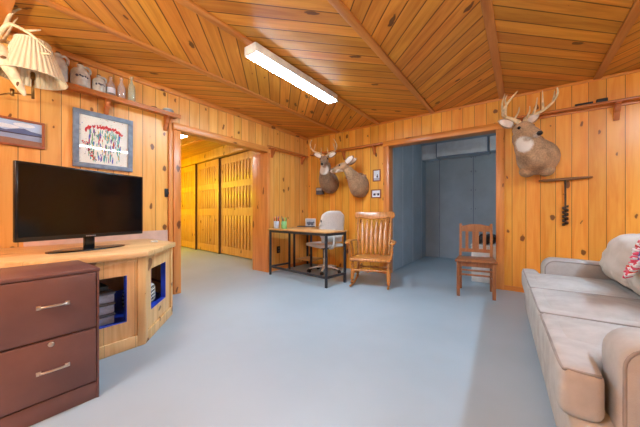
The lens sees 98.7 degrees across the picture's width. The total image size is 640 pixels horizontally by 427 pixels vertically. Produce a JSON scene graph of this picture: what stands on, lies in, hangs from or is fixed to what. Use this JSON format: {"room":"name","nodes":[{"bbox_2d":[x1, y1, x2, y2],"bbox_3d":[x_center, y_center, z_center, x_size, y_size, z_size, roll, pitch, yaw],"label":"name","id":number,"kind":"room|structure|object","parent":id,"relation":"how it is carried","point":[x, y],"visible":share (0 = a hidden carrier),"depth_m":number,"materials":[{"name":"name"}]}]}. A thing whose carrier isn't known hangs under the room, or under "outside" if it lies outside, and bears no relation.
{"room":"living room","nodes":[
{"label":"living room","id":0,"kind":"room"},
{"bbox_2d":[0,37,307,266],"bbox_3d":[-2.344,-0.263,2.791,0.140,2.525,6.935,0,0,36],"label":"wall","id":1,"kind":"structure","parent":0,"point":[288,176],"depth_m":3.16,"materials":[{"name":"brown wood"}]},
{"bbox_2d":[0,0,15,33],"bbox_3d":[-0.138,-1.489,0.125,6.570,0.028,0.540,0,0,36],"label":"trim","id":2,"kind":"structure","parent":1,"relation":"attached to","point":[6,6],"depth_m":1.98,"materials":[{"name":"brown wood"}]},
{"bbox_2d":[0,115,44,149],"bbox_3d":[-2.644,-0.690,2.239,0.025,0.235,0.570,0,0,36],"label":"landscape picture","id":3,"kind":"object","parent":1,"relation":"attached to","point":[13,131],"visible":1,"depth_m":2.36,"materials":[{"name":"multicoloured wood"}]},
{"bbox_2d":[0,8,51,95],"bbox_3d":[-2.418,-1.201,2.069,0.759,0.674,0.184,0,0,4],"label":"skull","id":4,"kind":"object","parent":1,"relation":"attached to","point":[12,72],"visible":0.78,"depth_m":2.01,"materials":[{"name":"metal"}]},
{"bbox_2d":[0,34,67,98],"bbox_3d":[-2.348,-1.127,2.199,0.551,0.463,0.465,0,0,36],"label":"wall lamp","id":5,"kind":"object","parent":1,"relation":"attached to","point":[36,69],"visible":0.94,"depth_m":2.13,"materials":[{"name":"beige fabric"}]},
{"bbox_2d":[30,72,35,79],"bbox_3d":[-2.278,-1.090,2.179,0.030,0.060,0.029,0,0,36],"label":"socket","id":6,"kind":"object","parent":5,"relation":"attached to","point":[32,75],"depth_m":2.17,"materials":[{"name":"gold metal"}]},
{"bbox_2d":[72,107,132,171],"bbox_3d":[-2.212,-0.735,2.821,0.026,0.560,0.500,1,1,36],"label":"painting","id":7,"kind":"object","parent":1,"relation":"attached to","point":[99,141],"visible":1,"depth_m":2.80,"materials":[{"name":"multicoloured paper"}]},
{"bbox_2d":[79,113,127,166],"bbox_3d":[-2.218,-0.735,2.825,0.007,0.470,0.410,1,1,36],"label":"artwork","id":8,"kind":"object","parent":7,"relation":"attached to","point":[103,140],"depth_m":2.81,"materials":[{"name":"multicoloured paper"}]},
{"bbox_2d":[66,82,180,130],"bbox_3d":[-2.092,-1.097,2.888,0.148,0.195,1.190,0,0,36],"label":"wall shelf","id":9,"kind":"object","parent":1,"relation":"attached to","point":[108,98],"visible":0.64,"depth_m":2.84,"materials":[{"name":"brown wood"}]},
{"bbox_2d":[54,51,69,81],"bbox_3d":[-2.374,-1.330,2.487,0.135,0.270,0.135,0,0,-9],"label":"jug","id":10,"kind":"object","parent":9,"relation":"on","point":[63,65],"visible":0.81,"depth_m":2.48,"materials":[{"name":"beige ceramic"}]},
{"bbox_2d":[70,63,91,88],"bbox_3d":[-2.277,-1.311,2.618,0.153,0.232,0.162,0,0,36],"label":"jug","id":11,"kind":"object","parent":9,"relation":"on","point":[79,75],"visible":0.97,"depth_m":2.57,"materials":[{"name":"beige ceramic"}]},
{"bbox_2d":[92,74,106,92],"bbox_3d":[-2.196,-1.287,2.728,0.112,0.184,0.116,0,0,-18],"label":"jug","id":12,"kind":"object","parent":9,"relation":"on","point":[98,84],"visible":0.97,"depth_m":2.69,"materials":[{"name":"beige ceramic"}]},
{"bbox_2d":[106,87,115,95],"bbox_3d":[-2.138,-1.295,2.809,0.077,0.200,0.077,0,0,36],"label":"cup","id":13,"kind":"object","parent":9,"relation":"on","point":[109,90],"visible":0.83,"depth_m":2.79,"materials":[{"name":"white ceramic"}]},
{"bbox_2d":[162,108,173,112],"bbox_3d":[-1.807,-1.218,3.262,0.124,0.045,0.124,0,0,36],"label":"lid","id":14,"kind":"object","parent":9,"relation":"on","point":[166,109],"visible":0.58,"depth_m":3.22,"materials":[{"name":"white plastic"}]},
{"bbox_2d":[2,30,307,140],"bbox_3d":[-2.284,-1.495,2.729,0.030,0.060,6.905,0,0,36],"label":"trim","id":15,"kind":"structure","parent":1,"relation":"attached to","point":[71,56],"depth_m":3.21,"materials":[{"name":"brown wood"}]},
{"bbox_2d":[168,117,171,241],"bbox_3d":[-1.831,-0.087,3.348,0.030,2.175,0.030,0,0,36],"label":"trim","id":16,"kind":"structure","parent":1,"relation":"attached to","point":[170,119],"depth_m":3.34,"materials":[{"name":"brown wood"}]},
{"bbox_2d":[173,130,180,293],"bbox_3d":[-1.838,-0.018,3.464,0.162,2.035,0.090,0,0,36],"label":"trim","id":17,"kind":"structure","parent":1,"relation":"attached to","point":[176,134],"depth_m":3.42,"materials":[{"name":"brown wood"}]},
{"bbox_2d":[181,139,205,146],"bbox_3d":[-3.340,-1.587,6.535,5.890,0.025,0.070,0,0,36],"label":"trim","id":18,"kind":"structure","parent":1,"relation":"attached to","point":[201,140],"depth_m":6.18,"materials":[{"name":"brown wood"}]},
{"bbox_2d":[172,122,267,152],"bbox_3d":[-1.401,-1.077,4.046,0.180,0.085,1.565,0,0,36],"label":"trim","id":19,"kind":"structure","parent":1,"relation":"attached to","point":[185,130],"depth_m":3.89,"materials":[{"name":"brown wood"}]},
{"bbox_2d":[253,153,269,271],"bbox_3d":[-1.026,-0.018,4.794,0.391,2.035,0.056,0,0,36],"label":"trim","id":20,"kind":"structure","parent":1,"relation":"attached to","point":[261,162],"depth_m":4.75,"materials":[{"name":"brown wood"}]},
{"bbox_2d":[267,145,308,163],"bbox_3d":[-0.557,-1.060,5.024,0.102,0.200,1.010,0,0,36],"label":"wall shelf","id":21,"kind":"object","parent":1,"relation":"attached to","point":[273,149],"visible":1,"depth_m":4.94,"materials":[{"name":"brown wood"}]},
{"bbox_2d":[272,261,308,271],"bbox_3d":[-0.542,0.970,5.122,0.014,0.060,1.045,0,0,36],"label":"baseboard","id":22,"kind":"structure","parent":1,"relation":"attached to","point":[301,262],"depth_m":5.15,"materials":[{"name":"brown wood"}]},
{"bbox_2d":[181,136,248,161],"bbox_3d":[-3.695,-1.620,6.050,5.890,0.040,4.200,0,0,36],"label":"ceiling","id":23,"kind":"structure","parent":0,"point":[188,151],"depth_m":6.66,"materials":[{"name":"orange wood"}]},
{"bbox_2d":[181,145,246,167],"bbox_3d":[-3.097,-1.490,7.312,5.350,0.219,0.111,0,0,43],"label":"trim","id":24,"kind":"structure","parent":23,"relation":"attached to","point":[223,151],"depth_m":6.93,"materials":[{"name":"brown wood"}]},
{"bbox_2d":[181,165,194,248],"bbox_3d":[-3.895,-0.190,8.040,1.230,2.340,0.043,0,0,43],"label":"door","id":25,"kind":"structure","parent":24,"relation":"attached to","point":[187,173],"depth_m":7.92,"materials":[{"name":"brown wood"}]},
{"bbox_2d":[197,159,217,252],"bbox_3d":[-2.947,-0.190,7.231,1.220,2.340,0.043,0,0,43],"label":"door","id":26,"kind":"structure","parent":24,"relation":"attached to","point":[207,172],"depth_m":7.21,"materials":[{"name":"brown wood"}]},
{"bbox_2d":[221,151,252,258],"bbox_3d":[-1.893,-0.190,6.324,1.500,2.340,0.043,0,0,43],"label":"door","id":27,"kind":"structure","parent":24,"relation":"attached to","point":[236,170],"depth_m":6.32,"materials":[{"name":"brown wood"}]},
{"bbox_2d":[274,221,278,227],"bbox_3d":[-0.721,0.185,4.534,0.087,0.119,0.087,0,0,36],"label":"cup","id":28,"kind":"object","parent":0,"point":[276,223],"depth_m":4.50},
{"bbox_2d":[29,246,555,426],"bbox_3d":[-1.130,1.050,3.832,12.850,0.100,10.350,0,0,36],"label":"floor","id":29,"kind":"structure","parent":0,"point":[240,345],"depth_m":1.92,"materials":[{"name":"grey concrete"}]},
{"bbox_2d":[0,260,99,426],"bbox_3d":[-1.470,0.647,1.456,0.441,0.705,0.390,0,0,36],"label":"filing cabinet","id":30,"kind":"object","parent":29,"relation":"on","point":[49,312],"visible":1,"depth_m":1.34,"materials":[{"name":"brown wood"}]},
{"bbox_2d":[0,239,175,359],"bbox_3d":[-1.938,0.642,2.199,1.155,0.715,1.460,0,0,36],"label":"tv stand","id":31,"kind":"object","parent":29,"relation":"on","point":[141,262],"visible":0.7,"depth_m":2.06,"materials":[{"name":"brown wood"}]},
{"bbox_2d":[13,160,142,253],"bbox_3d":[-1.841,-0.030,2.192,0.231,0.630,0.874,0,0,20],"label":"television","id":32,"kind":"object","parent":31,"relation":"on","point":[51,202],"visible":1,"depth_m":2.07,"materials":[{"name":"black plastic"}]},
{"bbox_2d":[99,312,115,325],"bbox_3d":[-1.729,0.770,1.972,0.292,0.077,0.352,0,0,36],"label":"case","id":33,"kind":"object","parent":31,"relation":"on","point":[105,319],"visible":0.2,"depth_m":1.99,"materials":[{"name":"grey plastic"}]},
{"bbox_2d":[99,315,113,325],"bbox_3d":[-1.729,0.779,1.972,0.280,0.060,0.340,0,0,36],"label":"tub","id":34,"kind":"object","parent":33,"relation":"in","point":[103,319],"depth_m":1.98,"materials":[{"name":"grey plastic"}]},
{"bbox_2d":[99,301,115,315],"bbox_3d":[-1.729,0.692,1.972,0.292,0.077,0.352,0,0,36],"label":"case","id":35,"kind":"object","parent":33,"relation":"on","point":[106,308],"visible":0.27,"depth_m":1.99,"materials":[{"name":"grey plastic"}]},
{"bbox_2d":[99,288,115,304],"bbox_3d":[-1.729,0.613,1.972,0.292,0.077,0.352,0,0,36],"label":"case","id":36,"kind":"object","parent":35,"relation":"on","point":[107,296],"visible":0.28,"depth_m":1.99,"materials":[{"name":"grey plastic"}]},
{"bbox_2d":[99,282,107,292],"bbox_3d":[-1.735,0.549,1.964,0.240,0.040,0.300,0,0,36],"label":"media box","id":37,"kind":"object","parent":36,"relation":"on","point":[102,287],"visible":0.24,"depth_m":2.00,"materials":[{"name":"black plastic"}]},
{"bbox_2d":[99,294,113,304],"bbox_3d":[-1.729,0.621,1.972,0.280,0.060,0.340,0,0,36],"label":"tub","id":38,"kind":"object","parent":36,"relation":"in","point":[103,298],"depth_m":1.98,"materials":[{"name":"grey plastic"}]},
{"bbox_2d":[114,289,160,321],"bbox_3d":[-1.967,0.820,2.214,1.050,0.020,1.330,0,0,36],"label":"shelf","id":39,"kind":"object","parent":31,"relation":"attached to","point":[118,309],"depth_m":2.38,"materials":[{"name":"beige wood"}]},
{"bbox_2d":[122,282,154,307],"bbox_3d":[-1.572,0.693,2.390,0.200,0.253,0.287,0,0,-11],"label":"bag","id":40,"kind":"object","parent":31,"relation":"on","point":[152,284],"visible":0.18,"depth_m":2.42,"materials":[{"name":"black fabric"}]},
{"bbox_2d":[23,230,167,290],"bbox_3d":[-2.204,0.600,2.853,0.008,0.800,1.200,0,0,36],"label":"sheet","id":41,"kind":"object","parent":29,"relation":"on","point":[116,283],"visible":0.2,"depth_m":2.90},
{"bbox_2d":[195,164,196,249],"bbox_3d":[-3.437,-0.185,7.614,0.020,2.370,0.046,0,0,43],"label":"trim","id":42,"kind":"structure","parent":29,"relation":"on","point":[195,164],"depth_m":7.60,"materials":[{"name":"brown wood"}]},
{"bbox_2d":[218,158,220,253],"bbox_3d":[-2.493,-0.185,6.808,0.020,2.370,0.046,0,0,43],"label":"trim","id":43,"kind":"structure","parent":29,"relation":"on","point":[219,159],"depth_m":6.80,"materials":[{"name":"brown wood"}]},
{"bbox_2d":[268,227,346,287],"bbox_3d":[-0.226,0.623,4.245,1.260,0.755,0.460,0,0,42],"label":"desk","id":44,"kind":"object","parent":29,"relation":"on","point":[303,231],"visible":1,"depth_m":3.98,"materials":[{"name":"brown wood"}]},
{"bbox_2d":[274,216,278,227],"bbox_3d":[-0.721,0.142,4.534,0.088,0.206,0.090,0,0,36],"label":"pen holder","id":45,"kind":"object","parent":44,"relation":"on","point":[276,223],"visible":0.93,"depth_m":4.50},
{"bbox_2d":[281,217,286,228],"bbox_3d":[-0.578,0.142,4.431,0.088,0.206,0.088,0,0,36],"label":"pen holder","id":46,"kind":"object","parent":44,"relation":"on","point":[283,223],"visible":1,"depth_m":4.40,"materials":[{"name":"green plastic"}]},
{"bbox_2d":[281,221,286,228],"bbox_3d":[-0.578,0.185,4.431,0.087,0.119,0.087,0,0,36],"label":"cup","id":47,"kind":"object","parent":46,"relation":"on","point":[283,223],"depth_m":4.39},
{"bbox_2d":[292,226,323,269],"bbox_3d":[-0.202,0.625,5.167,0.470,0.750,0.460,0,0,36],"label":"side table","id":48,"kind":"object","parent":29,"relation":"on","point":[307,258],"visible":0.68,"depth_m":5.11,"materials":[{"name":"brown wood"}]},
{"bbox_2d":[296,256,322,260],"bbox_3d":[-0.202,0.850,5.167,0.370,0.020,0.360,0,0,36],"label":"shelf","id":49,"kind":"object","parent":48,"relation":"attached to","point":[307,258],"depth_m":5.13,"materials":[{"name":"brown wood"}]},
{"bbox_2d":[305,218,315,226],"bbox_3d":[-0.175,0.172,5.270,0.200,0.155,0.077,0,0,10],"label":"stand","id":50,"kind":"object","parent":48,"relation":"on","point":[308,221],"visible":0.98,"depth_m":5.24,"materials":[{"name":"white plastic"}]},
{"bbox_2d":[306,219,314,225],"bbox_3d":[-0.181,0.172,5.238,0.168,0.123,0.008,0,0,10],"label":"photo","id":51,"kind":"object","parent":50,"relation":"attached to","point":[309,222],"depth_m":5.24,"materials":[{"name":"grey paper"}]},
{"bbox_2d":[306,211,343,275],"bbox_3d":[0.094,0.477,4.693,0.578,1.044,0.605,0,0,-32],"label":"office chair","id":52,"kind":"object","parent":29,"relation":"on","point":[332,220],"visible":0.85,"depth_m":4.48,"materials":[{"name":"white plastic"}]},
{"bbox_2d":[345,212,396,289],"bbox_3d":[0.757,0.487,3.994,0.698,1.036,0.829,0,0,17],"label":"rocking chair","id":53,"kind":"object","parent":29,"relation":"on","point":[357,257],"visible":1,"depth_m":4.14,"materials":[{"name":"brown wood"}]},
{"bbox_2d":[455,223,497,300],"bbox_3d":[1.945,0.567,3.431,0.439,0.868,0.465,0,0,29],"label":"wooden chair","id":54,"kind":"object","parent":29,"relation":"on","point":[490,262],"visible":1,"depth_m":3.49,"materials":[{"name":"brown wood"}]},
{"bbox_2d":[471,243,495,283],"bbox_3d":[2.468,0.728,4.049,0.400,0.545,0.310,0,0,36],"label":"storage box","id":55,"kind":"object","parent":29,"relation":"on","point":[477,254],"visible":0.34,"depth_m":3.97,"materials":[{"name":"white plastic"}]},
{"bbox_2d":[479,234,495,243],"bbox_3d":[2.450,0.375,4.054,0.278,0.144,0.277,0,0,36],"label":"bundle","id":56,"kind":"object","parent":55,"relation":"on","point":[480,235],"visible":0.59,"depth_m":3.96,"materials":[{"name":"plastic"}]},
{"bbox_2d":[522,233,639,426],"bbox_3d":[1.845,0.570,1.614,0.960,0.860,2.145,0,0,33],"label":"sofa","id":57,"kind":"object","parent":29,"relation":"on","point":[584,317],"visible":0.94,"depth_m":1.26,"materials":[{"name":"beige fabric"}]},
{"bbox_2d":[522,269,639,305],"bbox_3d":[2.059,0.622,2.248,0.620,0.213,0.847,0,0,33],"label":"seat cushion","id":58,"kind":"object","parent":57,"relation":"on","point":[568,280],"depth_m":2.12,"materials":[{"name":"beige fabric"}]},
{"bbox_2d":[539,314,628,422],"bbox_3d":[1.297,0.622,1.092,0.620,0.213,0.665,0,0,33],"label":"seat cushion","id":59,"kind":"object","parent":57,"relation":"on","point":[588,385],"depth_m":0.99,"materials":[{"name":"beige fabric"}]},
{"bbox_2d":[529,288,639,337],"bbox_3d":[1.653,0.622,1.632,0.620,0.213,0.622,0,0,33],"label":"seat cushion","id":60,"kind":"object","parent":57,"relation":"on","point":[622,311],"depth_m":1.58,"materials":[{"name":"beige fabric"}]},
{"bbox_2d":[599,234,639,288],"bbox_3d":[2.314,0.346,2.000,0.342,0.383,0.562,0,0,33],"label":"cushion","id":61,"kind":"object","parent":57,"relation":"on","point":[617,254],"depth_m":1.99,"materials":[{"name":"grey fabric"}]},
{"bbox_2d":[622,240,639,278],"bbox_3d":[1.845,0.188,1.542,0.205,0.378,0.418,0,0,36],"label":"throw pillow","id":62,"kind":"object","parent":57,"relation":"on","point":[634,266],"visible":1,"depth_m":1.59,"materials":[{"name":"multicoloured fabric"}]},
{"bbox_2d":[626,271,639,294],"bbox_3d":[1.997,0.346,1.520,0.342,0.383,0.572,0,0,33],"label":"cushion","id":63,"kind":"object","parent":57,"relation":"on","point":[634,282],"depth_m":1.64,"materials":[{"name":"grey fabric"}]},
{"bbox_2d":[7,0,639,137],"bbox_3d":[0.363,-1.545,0.809,6.570,0.040,6.935,0,0,36],"label":"ceiling","id":64,"kind":"structure","parent":0,"point":[441,47],"depth_m":2.48,"materials":[{"name":"brown wood"}]},
{"bbox_2d":[34,0,339,132],"bbox_3d":[-1.699,-1.514,2.318,0.068,0.022,6.935,0,0,36],"label":"trim","id":65,"kind":"structure","parent":64,"relation":"attached to","point":[49,3],"depth_m":2.56,"materials":[{"name":"brown wood"}]},
{"bbox_2d":[175,0,379,124],"bbox_3d":[-1.053,-1.514,1.846,0.068,0.022,6.935,0,0,36],"label":"trim","id":66,"kind":"structure","parent":64,"relation":"attached to","point":[189,4],"depth_m":2.23,"materials":[{"name":"brown wood"}]},
{"bbox_2d":[244,42,336,103],"bbox_3d":[-0.232,-1.458,2.977,0.150,0.091,1.330,0,0,36],"label":"ceiling light","id":67,"kind":"object","parent":64,"relation":"attached to","point":[255,52],"visible":1,"depth_m":2.77,"materials":[{"name":"white plastic"}]},
{"bbox_2d":[327,0,434,113],"bbox_3d":[-0.351,-1.514,1.332,0.068,0.022,6.935,0,0,36],"label":"trim","id":68,"kind":"structure","parent":64,"relation":"attached to","point":[341,8],"depth_m":2.47,"materials":[{"name":"brown wood"}]},
{"bbox_2d":[480,0,504,98],"bbox_3d":[0.351,-1.514,0.818,0.068,0.022,6.935,0,0,36],"label":"trim","id":69,"kind":"structure","parent":64,"relation":"attached to","point":[486,5],"depth_m":2.40,"materials":[{"name":"brown wood"}]},
{"bbox_2d":[593,0,639,79],"bbox_3d":[1.069,-1.514,0.292,0.068,0.022,6.935,0,0,36],"label":"trim","id":70,"kind":"structure","parent":64,"relation":"attached to","point":[634,12],"depth_m":2.35,"materials":[{"name":"brown wood"}]},
{"bbox_2d":[393,144,425,270],"bbox_3d":[1.797,-0.300,5.584,0.104,2.600,2.185,0,0,36],"label":"wall","id":71,"kind":"structure","parent":0,"point":[409,169],"depth_m":5.45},
{"bbox_2d":[383,146,392,273],"bbox_3d":[1.143,-0.058,4.613,0.096,2.115,0.175,0,0,36],"label":"trim","id":72,"kind":"structure","parent":71,"relation":"attached to","point":[387,151],"depth_m":4.56,"materials":[{"name":"brown wood"}]},
{"bbox_2d":[420,133,495,145],"bbox_3d":[2.804,-1.560,4.847,2.400,0.080,2.185,0,0,36],"label":"ceiling","id":73,"kind":"structure","parent":0,"point":[493,134],"depth_m":5.64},
{"bbox_2d":[422,136,495,161],"bbox_3d":[3.058,-1.355,5.777,1.690,0.320,0.364,0,0,36],"label":"duct","id":74,"kind":"object","parent":73,"relation":"hanging from","point":[480,146],"visible":0.89,"depth_m":5.71,"materials":[{"name":"grey metal"}]},
{"bbox_2d":[426,152,495,258],"bbox_3d":[3.475,-0.300,5.763,2.400,2.600,0.114,0,0,36],"label":"wall","id":75,"kind":"structure","parent":0,"point":[458,190],"depth_m":6.05,"materials":[{"name":"grey paint"}]},
{"bbox_2d":[308,72,639,286],"bbox_3d":[2.396,-0.263,3.705,6.710,2.525,0.140,0,0,36],"label":"wall","id":76,"kind":"structure","parent":0,"point":[603,207],"depth_m":3.32,"materials":[{"name":"brown wood"}]},
{"bbox_2d":[316,188,323,194],"bbox_3d":[0.000,-0.435,5.324,0.150,0.130,0.076,0,0,36],"label":"wall speaker","id":77,"kind":"object","parent":76,"relation":"attached to","point":[319,191],"visible":0.78,"depth_m":5.29,"materials":[{"name":"grey plastic"}]},
{"bbox_2d":[310,138,338,193],"bbox_3d":[0.141,-0.812,4.898,0.471,0.881,0.700,0,0,23],"label":"mount","id":78,"kind":"object","parent":76,"relation":"attached to","point":[328,181],"visible":0.98,"depth_m":4.86,"materials":[{"name":"fur"}]},
{"bbox_2d":[310,142,382,159],"bbox_3d":[0.423,-1.087,4.997,1.480,0.215,0.102,0,0,36],"label":"wall shelf","id":79,"kind":"object","parent":76,"relation":"attached to","point":[343,150],"visible":1,"depth_m":4.84,"materials":[{"name":"brown wood"}]},
{"bbox_2d":[329,156,368,197],"bbox_3d":[0.508,-0.607,4.718,0.541,0.663,0.508,0,0,36],"label":"mount","id":80,"kind":"object","parent":76,"relation":"attached to","point":[358,184],"visible":1,"depth_m":4.58,"materials":[{"name":"fur"}]},
{"bbox_2d":[371,189,380,197],"bbox_3d":[0.953,-0.335,4.662,0.175,0.145,0.018,0,0,36],"label":"picture","id":81,"kind":"object","parent":76,"relation":"attached to","point":[376,193],"visible":1,"depth_m":4.66,"materials":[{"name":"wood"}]},
{"bbox_2d":[372,190,379,196],"bbox_3d":[0.955,-0.335,4.665,0.143,0.113,0.008,0,0,36],"label":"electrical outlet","id":82,"kind":"object","parent":81,"relation":"attached to","point":[375,193],"depth_m":4.66,"materials":[{"name":"white plastic"}]},
{"bbox_2d":[373,169,380,181],"bbox_3d":[0.961,-0.645,4.657,0.140,0.200,0.018,0,0,36],"label":"picture","id":83,"kind":"object","parent":76,"relation":"attached to","point":[376,173],"visible":1,"depth_m":4.65,"materials":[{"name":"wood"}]},
{"bbox_2d":[374,170,378,180],"bbox_3d":[0.963,-0.645,4.659,0.108,0.168,0.008,0,0,36],"label":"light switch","id":84,"kind":"object","parent":83,"relation":"attached to","point":[376,172],"depth_m":4.66,"materials":[{"name":"white plastic"}]},
{"bbox_2d":[383,123,505,147],"bbox_3d":[1.783,-1.152,4.139,1.688,0.086,0.195,0,0,36],"label":"trim","id":85,"kind":"structure","parent":76,"relation":"attached to","point":[489,128],"depth_m":4.01,"materials":[{"name":"brown wood"}]},
{"bbox_2d":[308,69,639,138],"bbox_3d":[2.405,-1.509,3.598,6.570,0.032,0.022,0,0,36],"label":"trim","id":86,"kind":"structure","parent":76,"relation":"attached to","point":[635,70],"depth_m":3.65,"materials":[{"name":"brown wood"}]},
{"bbox_2d":[496,129,503,289],"bbox_3d":[2.418,-0.058,3.680,0.091,2.115,0.175,0,0,36],"label":"trim","id":87,"kind":"structure","parent":76,"relation":"attached to","point":[500,132],"depth_m":3.61,"materials":[{"name":"brown wood"}]},
{"bbox_2d":[504,285,523,292],"bbox_3d":[3.736,0.970,2.629,3.277,0.060,0.014,0,0,36],"label":"baseboard","id":88,"kind":"structure","parent":76,"relation":"attached to","point":[509,288],"depth_m":3.53,"materials":[{"name":"brown wood"}]},
{"bbox_2d":[497,87,560,176],"bbox_3d":[2.443,-0.927,3.168,0.774,0.970,0.481,0,0,-34],"label":"mount","id":89,"kind":"object","parent":76,"relation":"attached to","point":[535,155],"visible":1,"depth_m":3.15,"materials":[{"name":"fur"}]},
{"bbox_2d":[539,176,592,225],"bbox_3d":[2.873,-0.139,3.226,0.476,0.568,0.054,0,0,36],"label":"unloading auger","id":90,"kind":"object","parent":76,"relation":"hanging from","point":[565,207],"visible":1,"depth_m":3.21,"materials":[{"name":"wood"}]},
{"bbox_2d":[513,95,639,122],"bbox_3d":[3.175,-1.117,2.983,1.860,0.205,0.102,0,0,36],"label":"rail","id":91,"kind":"object","parent":76,"relation":"attached to","point":[616,104],"visible":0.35,"depth_m":3.06,"materials":[{"name":"brown wood"}]},
{"bbox_2d":[575,101,592,105],"bbox_3d":[2.992,-1.236,3.114,0.150,0.032,0.024,0,0,36],"label":"sheath","id":92,"kind":"object","parent":91,"relation":"on","point":[592,101],"visible":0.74,"depth_m":3.10,"materials":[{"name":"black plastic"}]},
{"bbox_2d":[596,97,607,102],"bbox_3d":[3.109,-1.243,3.028,0.090,0.045,0.040,0,0,36],"label":"box","id":93,"kind":"object","parent":91,"relation":"on","point":[601,99],"visible":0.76,"depth_m":3.01,"materials":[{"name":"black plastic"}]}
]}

